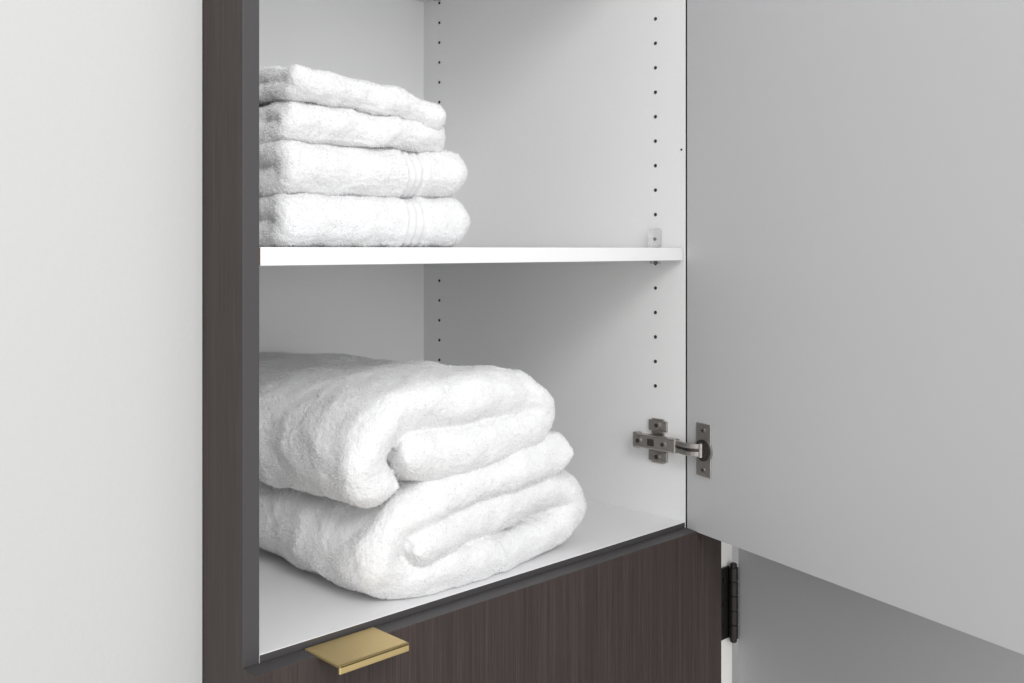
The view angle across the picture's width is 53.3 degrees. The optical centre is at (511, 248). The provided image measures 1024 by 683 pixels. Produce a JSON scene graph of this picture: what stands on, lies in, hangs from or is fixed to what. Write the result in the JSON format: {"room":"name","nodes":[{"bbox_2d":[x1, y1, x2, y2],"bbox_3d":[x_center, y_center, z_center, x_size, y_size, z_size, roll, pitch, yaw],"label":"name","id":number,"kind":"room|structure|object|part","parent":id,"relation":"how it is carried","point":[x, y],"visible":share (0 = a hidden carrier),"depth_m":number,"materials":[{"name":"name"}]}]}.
{"room":"bathroom","nodes":[
{"label":"bathroom","id":0,"kind":"room"},
{"bbox_2d":[0,0,201,682],"bbox_3d":[-1.458,-0.052,-0.156,3.184,2.700,0.120,0,0,-44],"label":"wall","id":1,"kind":"structure","parent":0,"point":[101,100],"depth_m":0.85,"materials":[{"name":"grey paint"}]},
{"bbox_2d":[732,545,737,682],"bbox_3d":[0.909,-0.052,2.084,1.900,2.700,0.120,0,0,-44],"label":"door frame","id":2,"kind":"structure","parent":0,"point":[734,549],"depth_m":1.42,"materials":[{"name":"white paint"}]},
{"bbox_2d":[721,541,731,682],"bbox_3d":[0.239,0.248,1.381,0.038,2.100,0.112,0,0,-44],"label":"trim","id":3,"kind":"structure","parent":2,"relation":"attached to","point":[726,549],"depth_m":1.34,"materials":[{"name":"white"}]},
{"bbox_2d":[721,562,737,642],"bbox_3d":[0.285,0.313,1.336,0.027,1.734,0.015,0,0,-44],"label":"butt hinges","id":4,"kind":"object","parent":2,"relation":"attached to","point":[729,574],"visible":1,"depth_m":1.33,"materials":[{"name":"black metal"}]},
{"bbox_2d":[738,548,1023,682],"bbox_3d":[0.604,0.262,1.059,0.038,2.048,0.838,0,0,-44],"label":"door","id":5,"kind":"structure","parent":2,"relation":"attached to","point":[795,626],"depth_m":1.24,"materials":[{"name":"grey paint"}]},
{"bbox_3d":[0.686,1.323,-0.480,5.800,0.050,4.800,0,0,-44],"label":"floor","id":6,"kind":"structure","parent":0,"visible":0},
{"bbox_2d":[202,0,720,682],"bbox_3d":[-0.155,0.112,1.272,0.676,2.368,0.597,0,0,-44],"label":"linen cabinet","id":7,"kind":"object","parent":6,"relation":"on","point":[567,120],"depth_m":1.34,"materials":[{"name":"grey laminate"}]},
{"bbox_3d":[-0.411,0.112,1.062,0.016,2.368,0.540,0,0,-44],"label":"panel","id":8,"kind":"part","parent":7,"relation":"part of","materials":[{"name":"brown"}]},
{"bbox_3d":[-0.367,0.083,1.466,0.611,2.270,0.010,0,0,-44],"label":"panel","id":9,"kind":"part","parent":7,"relation":"part of","materials":[{"name":"white laminate"}]},
{"bbox_3d":[-0.138,0.357,0.909,0.075,0.008,0.054,0,0,-44],"label":"drawer pull","id":10,"kind":"part","parent":7,"relation":"part of","materials":[{"name":"gold metal"}]},
{"bbox_2d":[259,432,589,600],"bbox_3d":[-0.192,0.277,1.259,0.333,0.141,0.527,0,0,-44],"label":"bath towel","id":11,"kind":"object","parent":7,"relation":"on","point":[439,540],"visible":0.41,"depth_m":1.05,"materials":[{"name":"white fabric"}]},
{"bbox_2d":[259,351,556,510],"bbox_3d":[-0.222,0.195,1.221,0.298,0.133,0.527,0,0,-44],"label":"bath towel","id":12,"kind":"object","parent":11,"relation":"on","point":[347,428],"visible":0.73,"depth_m":1.03,"materials":[{"name":"white fabric"}]},
{"bbox_2d":[259,247,682,265],"bbox_3d":[-0.181,0.006,1.275,0.606,0.016,0.520,0,0,-44],"label":"shelf","id":13,"kind":"object","parent":7,"relation":"attached to","point":[268,256],"visible":0.71,"depth_m":1.02,"materials":[{"name":"white laminate"}]},
{"bbox_2d":[259,192,471,246],"bbox_3d":[-0.231,-0.031,1.148,0.248,0.056,0.314,0,0,-44],"label":"hand towel","id":14,"kind":"object","parent":13,"relation":"on","point":[288,219],"visible":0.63,"depth_m":1.02,"materials":[{"name":"white fabric"}]},
{"bbox_2d":[259,138,467,199],"bbox_3d":[-0.234,-0.081,1.145,0.249,0.068,0.314,0,0,-44],"label":"hand towel","id":15,"kind":"object","parent":14,"relation":"on","point":[289,165],"visible":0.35,"depth_m":1.02,"materials":[{"name":"white fabric"}]},
{"bbox_2d":[259,104,448,152],"bbox_3d":[-0.238,-0.122,1.138,0.228,0.051,0.296,0,0,-44],"label":"hand towel","id":16,"kind":"object","parent":15,"relation":"on","point":[336,127],"visible":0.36,"depth_m":1.02,"materials":[{"name":"white fabric"}]},
{"bbox_2d":[259,62,448,126],"bbox_3d":[-0.235,-0.153,1.130,0.210,0.060,0.300,0,0,-44],"label":"hand towel","id":17,"kind":"object","parent":16,"relation":"on","point":[302,85],"visible":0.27,"depth_m":1.02,"materials":[{"name":"white fabric"}]},
{"bbox_3d":[-0.181,0.357,1.276,0.611,0.018,0.524,0,0,-44],"label":"panel","id":18,"kind":"part","parent":7,"relation":"part of","materials":[{"name":"white"}]},
{"bbox_3d":[0.022,0.551,1.091,0.676,0.394,0.021,0,0,-44],"label":"drawer","id":19,"kind":"part","parent":7,"relation":"part of","materials":[{"name":"brown wood"}]},
{"bbox_3d":[0.038,0.112,1.500,0.016,2.368,0.540,0,0,-44],"label":"panel","id":20,"kind":"part","parent":7,"relation":"part of","materials":[{"name":"white laminate"}]},
{"bbox_2d":[633,418,712,478],"bbox_3d":[0.206,0.250,1.301,0.022,0.066,0.125,0,0,-44],"label":"cabinet hinge","id":21,"kind":"object","parent":7,"relation":"attached to","point":[702,449],"depth_m":1.29,"materials":[{"name":"silver metal"}]},
{"bbox_2d":[687,0,1023,654],"bbox_3d":[0.381,-0.358,1.032,0.018,1.428,0.620,0,0,-29],"label":"door","id":22,"kind":"structure","parent":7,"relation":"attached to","point":[855,168],"depth_m":1.05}
]}

